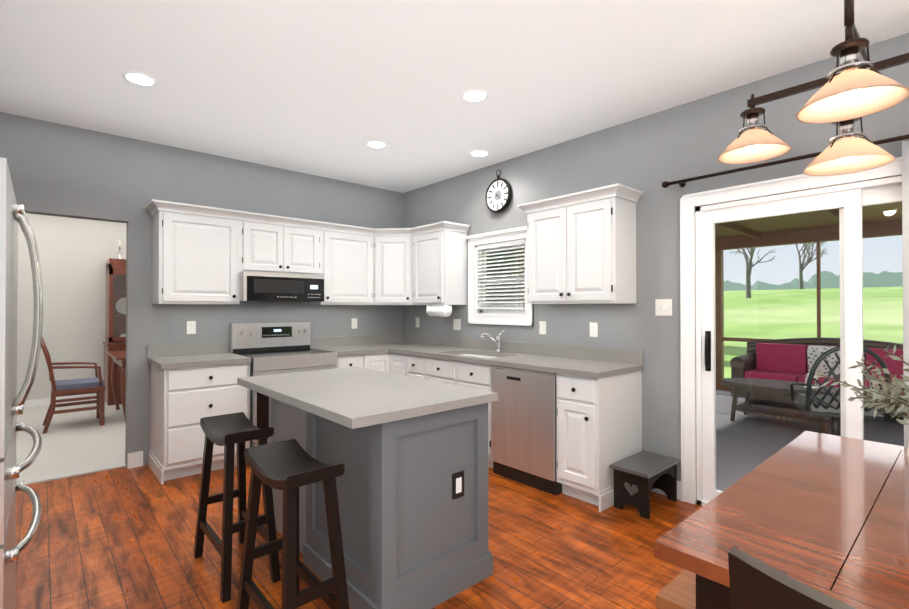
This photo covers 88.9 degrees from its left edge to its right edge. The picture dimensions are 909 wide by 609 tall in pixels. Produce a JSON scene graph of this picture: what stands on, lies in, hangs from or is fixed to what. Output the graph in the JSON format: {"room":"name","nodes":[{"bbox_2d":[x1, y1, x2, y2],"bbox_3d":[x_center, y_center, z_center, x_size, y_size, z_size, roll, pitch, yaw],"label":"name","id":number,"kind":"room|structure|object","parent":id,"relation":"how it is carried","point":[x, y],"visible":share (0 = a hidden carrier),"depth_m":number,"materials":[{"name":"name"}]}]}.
{"room":"kitchen","nodes":[
{"label":"kitchen","id":0,"kind":"room"},
{"bbox_2d":[16,402,125,484],"bbox_3d":[-4.349,1.397,4.924,6.600,0.072,3.640,0,-1,-42],"label":"floor","id":1,"kind":"structure","parent":0,"point":[78,443],"depth_m":4.53,"materials":[{"name":"beige carpet"}]},
{"bbox_2d":[41,337,105,433],"bbox_3d":[-4.318,0.858,5.224,0.580,1.045,0.512,0,-1,-42],"label":"chair","id":2,"kind":"object","parent":1,"relation":"on","point":[70,387],"visible":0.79,"depth_m":5.16,"materials":[{"name":"brown wood"}]},
{"bbox_2d":[103,240,125,405],"bbox_3d":[-4.365,0.233,6.933,1.390,2.310,0.596,0,-1,-42],"label":"hutch","id":3,"kind":"object","parent":1,"relation":"on","point":[115,304],"visible":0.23,"depth_m":6.49,"materials":[{"name":"brown wood"}]},
{"bbox_2d":[106,350,125,418],"bbox_3d":[-3.632,1.000,6.151,1.500,0.775,1.070,0,-1,-42],"label":"table","id":4,"kind":"object","parent":1,"relation":"on","point":[119,358],"visible":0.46,"depth_m":5.52,"materials":[{"name":"brown wood"}]},
{"bbox_2d":[15,463,702,608],"bbox_3d":[0.012,1.379,1.780,4.280,0.060,6.860,0,-1,-42],"label":"floor","id":5,"kind":"structure","parent":0,"point":[121,538],"depth_m":2.55,"materials":[{"name":"brown wood"}]},
{"bbox_2d":[0,157,42,608],"bbox_3d":[-1.877,0.454,1.421,0.914,1.786,0.910,0,-1,-42],"label":"fridge","id":6,"kind":"object","parent":5,"relation":"on","point":[12,214],"visible":1,"depth_m":1.57,"materials":[{"name":"grey metal"}]},
{"bbox_2d":[148,363,249,483],"bbox_3d":[-2.169,0.929,3.937,0.642,0.874,0.617,0,-1,-42],"label":"base cabinet","id":7,"kind":"object","parent":5,"relation":"on","point":[183,401],"depth_m":3.66,"materials":[{"name":"white wood"}]},
{"bbox_2d":[193,412,280,602],"bbox_3d":[-1.129,0.980,2.386,0.266,0.747,0.536,0,-1,-42],"label":"stool","id":8,"kind":"object","parent":5,"relation":"on","point":[229,431],"visible":0.98,"depth_m":2.29,"materials":[{"name":"black wood"}]},
{"bbox_2d":[230,322,337,446],"bbox_3d":[-1.587,0.774,4.350,0.766,1.190,0.733,0,-1,-42],"label":"range","id":9,"kind":"object","parent":5,"relation":"on","point":[276,348],"visible":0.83,"depth_m":4.34,"materials":[{"name":"silver metal"}]},
{"bbox_2d":[237,439,348,608],"bbox_3d":[-0.650,0.976,1.849,0.266,0.747,0.536,0,-1,-42],"label":"stool","id":10,"kind":"object","parent":5,"relation":"on","point":[290,467],"visible":1,"depth_m":1.77,"materials":[{"name":"black wood"}]},
{"bbox_2d":[337,354,363,367],"bbox_3d":[-1.236,0.935,4.771,0.312,0.874,0.617,0,-1,-42],"label":"base cabinet","id":11,"kind":"object","parent":5,"relation":"on","point":[345,361],"depth_m":4.56,"materials":[{"name":"white wood"}]},
{"bbox_2d":[364,352,389,372],"bbox_3d":[-0.998,0.937,4.983,0.326,0.874,0.617,0,-1,-42],"label":"base cabinet","id":12,"kind":"object","parent":5,"relation":"on","point":[374,361],"depth_m":4.77,"materials":[{"name":"white wood"}]},
{"bbox_2d":[269,397,492,608],"bbox_3d":[-0.482,0.918,2.585,0.662,0.874,1.286,0,-1,-42],"label":"kitchen island","id":13,"kind":"object","parent":5,"relation":"on","point":[412,493],"visible":0.6,"depth_m":2.13,"materials":[{"name":"grey wood"}]},
{"bbox_2d":[237,367,497,428],"bbox_3d":[-0.548,0.461,2.550,0.810,0.039,1.385,0,-1,-42],"label":"island countertop","id":14,"kind":"structure","parent":13,"relation":"on","point":[353,397],"depth_m":2.29,"materials":[{"name":"grey stone"}]},
{"bbox_2d":[389,352,404,375],"bbox_3d":[-0.359,0.936,4.947,0.617,0.874,0.325,0,-1,-42],"label":"base cabinet","id":15,"kind":"object","parent":5,"relation":"on","point":[396,360],"depth_m":4.75,"materials":[{"name":"white wood"}]},
{"bbox_2d":[405,354,420,377],"bbox_3d":[-0.155,0.935,4.718,0.617,0.874,0.289,0,-1,-42],"label":"base cabinet","id":16,"kind":"object","parent":5,"relation":"on","point":[412,362],"depth_m":4.54,"materials":[{"name":"white wood"}]},
{"bbox_2d":[421,356,492,467],"bbox_3d":[0.235,0.931,4.282,0.617,0.874,0.881,0,-1,-42],"label":"base cabinet","id":17,"kind":"object","parent":5,"relation":"on","point":[466,374],"depth_m":4.01,"materials":[{"name":"white wood"}]},
{"bbox_2d":[491,366,561,495],"bbox_3d":[0.720,0.930,3.709,0.599,0.868,0.612,0,-1,-42],"label":"dishwasher","id":18,"kind":"object","parent":5,"relation":"on","point":[524,429],"visible":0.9,"depth_m":3.48,"materials":[{"name":"silver metal"}]},
{"bbox_2d":[556,371,641,511],"bbox_3d":[1.057,0.924,3.360,0.617,0.874,0.349,0,-1,-42],"label":"base cabinet","id":19,"kind":"object","parent":5,"relation":"on","point":[598,427],"depth_m":3.17,"materials":[{"name":"white wood"}]},
{"bbox_2d":[609,450,680,518],"bbox_3d":[1.302,1.216,3.155,0.475,0.288,0.268,0,-1,-42],"label":"step stool","id":20,"kind":"object","parent":5,"relation":"on","point":[645,472],"visible":1,"depth_m":3.08,"materials":[{"name":"grey wood"}]},
{"bbox_2d":[656,569,695,608],"bbox_3d":[1.091,1.123,1.632,0.970,0.450,0.320,0,-1,-42],"label":"bench","id":21,"kind":"object","parent":5,"relation":"on","point":[678,591],"visible":0.15,"depth_m":1.43,"materials":[{"name":"brown wood"}]},
{"bbox_2d":[654,431,908,608],"bbox_3d":[1.377,0.966,1.313,1.550,0.760,0.920,0,-1,-42],"label":"dining table","id":22,"kind":"object","parent":5,"relation":"on","point":[827,514],"visible":0.81,"depth_m":1.22,"materials":[{"name":"brown wood"}]},
{"bbox_2d":[813,345,908,468],"bbox_3d":[1.472,0.359,1.352,0.665,0.453,0.644,0,-1,-42],"label":"potted plant","id":23,"kind":"object","parent":22,"relation":"on","point":[899,401],"visible":1,"depth_m":1.43,"materials":[{"name":"green plant"}]},
{"bbox_2d":[728,546,856,608],"bbox_3d":[0.749,0.864,0.685,0.564,0.955,0.480,0,-1,-42],"label":"dining chair","id":24,"kind":"object","parent":5,"relation":"on","point":[755,583],"visible":1,"depth_m":0.67,"materials":[{"name":"black wood"}]},
{"bbox_2d":[0,0,908,503],"bbox_3d":[-2.065,-0.056,2.376,6.840,2.820,10.740,0,-1,-42],"label":"wall","id":25,"kind":"structure","parent":0,"point":[286,108],"depth_m":3.32,"materials":[{"name":"paint"}]},
{"bbox_2d":[121,71,157,85],"bbox_3d":[-1.952,-1.399,2.876,0.190,0.005,0.190,0,-1,-42],"label":"recessed light","id":26,"kind":"object","parent":25,"relation":"in","point":[139,78],"visible":1,"depth_m":2.86,"materials":[{"name":"white plastic"}]},
{"bbox_2d":[187,321,195,333],"bbox_3d":[-2.371,0.208,4.173,0.072,0.116,0.007,0,-1,-42],"label":"electrical outlet plate","id":27,"kind":"object","parent":25,"relation":"attached to","point":[191,325],"depth_m":4.17,"materials":[{"name":"white plastic"}]},
{"bbox_2d":[145,199,470,304],"bbox_3d":[-1.236,-0.416,4.386,2.686,0.830,1.206,0,-1,-42],"label":"upper cabinet","id":28,"kind":"object","parent":25,"relation":"attached to","point":[204,255],"visible":1,"depth_m":4.55,"materials":[{"name":"white wood"}]},
{"bbox_2d":[240,272,323,301],"bbox_3d":[-1.712,-0.158,4.497,0.766,0.261,0.400,0,-1,-42],"label":"over-the-range microwave","id":29,"kind":"object","parent":28,"relation":"attached to","point":[265,287],"visible":1,"depth_m":4.32,"materials":[{"name":"metal"}]},
{"bbox_2d":[426,305,451,316],"bbox_3d":[-0.166,0.067,4.963,0.116,0.125,0.298,0,-1,-42],"label":"paper towel holder","id":30,"kind":"object","parent":28,"relation":"attached to","point":[439,310],"visible":1,"depth_m":4.89,"materials":[{"name":"white plastic"}]},
{"bbox_2d":[351,318,356,328],"bbox_3d":[-1.140,0.216,5.272,0.072,0.116,0.007,0,-1,-42],"label":"electrical outlet plate","id":31,"kind":"object","parent":25,"relation":"attached to","point":[353,320],"depth_m":5.26,"materials":[{"name":"white plastic"}]},
{"bbox_2d":[366,140,387,147],"bbox_3d":[-0.676,-1.391,4.029,0.190,0.005,0.190,0,-1,-42],"label":"recessed light","id":32,"kind":"object","parent":25,"relation":"in","point":[376,144],"visible":1,"depth_m":4.02,"materials":[{"name":"white"}]},
{"bbox_2d":[416,317,419,326],"bbox_3d":[-0.441,0.213,5.499,0.013,0.116,0.072,0,-1,-42],"label":"electrical outlet plate","id":33,"kind":"object","parent":25,"relation":"attached to","point":[417,319],"depth_m":5.49,"materials":[{"name":"white plastic"}]},
{"bbox_2d":[453,319,460,329],"bbox_3d":[0.025,0.214,4.977,0.013,0.116,0.115,0,-1,-42],"label":"electrical outlet plate","id":34,"kind":"object","parent":25,"relation":"attached to","point":[456,322],"depth_m":4.97,"materials":[{"name":"white plastic"}]},
{"bbox_2d":[461,89,488,101],"bbox_3d":[0.136,-1.398,3.104,0.190,0.005,0.190,0,-1,-42],"label":"recessed light","id":35,"kind":"object","parent":25,"relation":"in","point":[475,95],"visible":1,"depth_m":3.09,"materials":[{"name":"white"}]},
{"bbox_2d":[435,354,522,368],"bbox_3d":[0.210,0.569,4.282,0.412,0.150,0.692,0,-1,-42],"label":"sink","id":36,"kind":"object","parent":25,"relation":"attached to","point":[501,360],"depth_m":3.87,"materials":[{"name":"white metal"}]},
{"bbox_2d":[479,329,504,351],"bbox_3d":[0.361,0.344,4.358,0.246,0.220,0.128,0,-1,-42],"label":"faucet","id":37,"kind":"object","parent":36,"relation":"on","point":[497,340],"visible":1,"depth_m":4.41,"materials":[{"name":"silver metal"}]},
{"bbox_2d":[469,150,489,156],"bbox_3d":[0.230,-1.389,4.261,0.190,0.005,0.190,0,-1,-42],"label":"recessed light","id":38,"kind":"object","parent":25,"relation":"in","point":[478,153],"visible":1,"depth_m":4.25,"materials":[{"name":"white"}]},
{"bbox_2d":[485,170,511,212],"bbox_3d":[0.426,-1.104,4.508,0.048,0.419,0.330,0,-1,-42],"label":"wall clock","id":39,"kind":"object","parent":25,"relation":"attached to","point":[498,196],"visible":1,"depth_m":4.50,"materials":[{"name":"grey metal"}]},
{"bbox_2d":[466,226,533,325],"bbox_3d":[0.469,-0.260,4.553,0.161,0.910,0.880,0,-1,-42],"label":"window","id":40,"kind":"structure","parent":25,"relation":"in","point":[525,317],"depth_m":4.62,"materials":[{"name":"white plastic"}]},
{"bbox_2d":[477,239,524,308],"bbox_3d":[0.455,-0.279,4.541,0.055,0.653,0.620,0,-1,-42],"label":"window blinds","id":41,"kind":"object","parent":40,"relation":"attached to","point":[502,244],"visible":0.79,"depth_m":4.52,"materials":[{"name":"white plastic"}]},
{"bbox_2d":[539,321,545,333],"bbox_3d":[0.784,0.208,4.127,0.013,0.116,0.072,0,-1,-42],"label":"electrical outlet plate","id":42,"kind":"object","parent":25,"relation":"attached to","point":[542,324],"depth_m":4.13,"materials":[{"name":"white plastic"}]},
{"bbox_2d":[517,183,643,303],"bbox_3d":[0.966,-0.421,3.664,0.361,0.830,0.916,0,-1,-42],"label":"upper cabinet","id":43,"kind":"object","parent":25,"relation":"attached to","point":[581,247],"visible":1,"depth_m":3.47,"materials":[{"name":"white wood"}]},
{"bbox_2d":[590,322,597,336],"bbox_3d":[1.126,0.205,3.748,0.007,0.116,0.072,0,-1,-42],"label":"electrical outlet plate","id":44,"kind":"object","parent":25,"relation":"attached to","point":[593,326],"depth_m":3.75,"materials":[{"name":"white plastic"}]},
{"bbox_2d":[655,299,671,315],"bbox_3d":[1.497,0.021,3.325,0.019,0.118,0.118,0,-1,-42],"label":"light switch","id":45,"kind":"object","parent":25,"relation":"attached to","point":[663,307],"depth_m":3.33,"materials":[{"name":"white plastic"}]},
{"bbox_2d":[651,481,680,499],"bbox_3d":[1.488,1.299,3.327,0.014,0.125,0.273,0,-1,-42],"label":"baseboard","id":46,"kind":"structure","parent":25,"relation":"attached to","point":[655,490],"depth_m":3.24,"materials":[{"name":"white wood"}]},
{"bbox_2d":[662,134,908,187],"bbox_3d":[2.157,-0.845,2.525,0.105,0.048,2.028,0,-1,-42],"label":"curtain rod","id":47,"kind":"object","parent":25,"relation":"attached to","point":[681,183],"visible":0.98,"depth_m":2.80,"materials":[{"name":"brown metal"}]},
{"bbox_2d":[902,141,908,446],"bbox_3d":[2.511,0.244,2.075,0.070,2.155,0.720,0,-1,-42],"label":"curtain","id":48,"kind":"object","parent":47,"relation":"hanging from","point":[905,192],"visible":0.75,"depth_m":2.35,"materials":[{"name":"grey fabric"}]},
{"bbox_2d":[680,157,903,505],"bbox_3d":[2.233,0.296,2.598,0.167,2.118,1.806,0,-1,-42],"label":"sliding door","id":49,"kind":"structure","parent":25,"relation":"attached to","point":[850,200],"depth_m":2.96,"materials":[{"name":"white plastic"}]},
{"bbox_2d":[717,0,908,175],"bbox_3d":[1.655,-1.011,1.737,0.820,0.799,1.390,0,-1,-42],"label":"chandelier","id":50,"kind":"object","parent":25,"relation":"hanging from","point":[848,95],"visible":1,"depth_m":1.91,"materials":[{"name":"beige glass"}]},
{"label":"outside","id":51,"kind":"structure","parent":0,"visible":0},
{"bbox_2d":[716,390,903,490],"bbox_3d":[4.148,1.510,4.546,5.325,0.160,8.880,0,-1,-42],"label":"floor","id":52,"kind":"structure","parent":51,"point":[873,431],"depth_m":5.11,"materials":[{"name":"concrete"}]},
{"bbox_2d":[519,241,820,390],"bbox_3d":[4.133,0.235,4.523,5.250,2.390,8.850,0,-1,-42],"label":"pillars","id":53,"kind":"structure","parent":52,"relation":"on","point":[719,275],"depth_m":7.87,"materials":[{"name":"brown"}]},
{"bbox_2d":[715,202,901,249],"bbox_3d":[4.151,-1.103,4.750,5.575,0.290,9.150,0,-1,-42],"label":"ceiling","id":54,"kind":"structure","parent":53,"relation":"on","point":[790,229],"depth_m":6.62,"materials":[{"name":"brown wood"}]},
{"bbox_2d":[722,373,839,433],"bbox_3d":[3.924,1.119,5.569,0.749,0.642,1.290,0,-1,-42],"label":"coffee table","id":55,"kind":"object","parent":52,"relation":"on","point":[743,383],"depth_m":5.52,"materials":[{"name":"wicker"}]},
{"bbox_2d":[730,337,903,416],"bbox_3d":[5.140,0.956,6.287,0.850,0.975,2.280,0,-1,-42],"label":"sofa","id":56,"kind":"object","parent":52,"relation":"on","point":[783,366],"depth_m":6.62,"materials":[{"name":"fabric"}]},
{"bbox_2d":[790,346,890,435],"bbox_3d":[3.759,0.900,4.543,0.648,1.060,0.712,0,0,23],"label":"patio chair","id":57,"kind":"object","parent":52,"relation":"on","point":[825,404],"depth_m":4.39,"materials":[{"name":"black metal"}]},
{"bbox_2d":[724,286,902,377],"bbox_3d":[81.427,-0.065,78.984,300.000,4.600,440.000,0,-1,-42],"label":"ground","id":58,"kind":"structure","parent":51,"point":[803,328],"depth_m":30.43,"materials":[{"name":"green plant"}]},
{"bbox_2d":[485,249,518,309],"bbox_3d":[2.485,-3.149,21.781,5.121,9.900,5.043,0,-1,-42],"label":"spruce tree","id":59,"kind":"object","parent":58,"relation":"on","point":[502,277],"depth_m":20.27,"materials":[{"name":"grey plant"}]},
{"bbox_2d":[731,248,775,297],"bbox_3d":[30.593,-6.045,48.860,7.873,11.233,4.879,0,-1,-42],"label":"tree","id":60,"kind":"object","parent":58,"relation":"on","point":[748,283],"depth_m":48.50,"materials":[{"name":"grey plant"}]},
{"bbox_2d":[795,242,829,288],"bbox_3d":[44.837,-6.329,58.758,6.720,9.215,4.938,0,-1,-42],"label":"tree","id":61,"kind":"object","parent":58,"relation":"on","point":[806,263],"depth_m":57.39,"materials":[{"name":"grey plant"}]},
{"bbox_2d":[724,271,902,290],"bbox_3d":[77.137,-4.203,75.187,0.500,5.239,380.000,0,-1,-42],"label":"treeline","id":62,"kind":"object","parent":58,"relation":"on","point":[870,282],"depth_m":85.02,"materials":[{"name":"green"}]}
]}

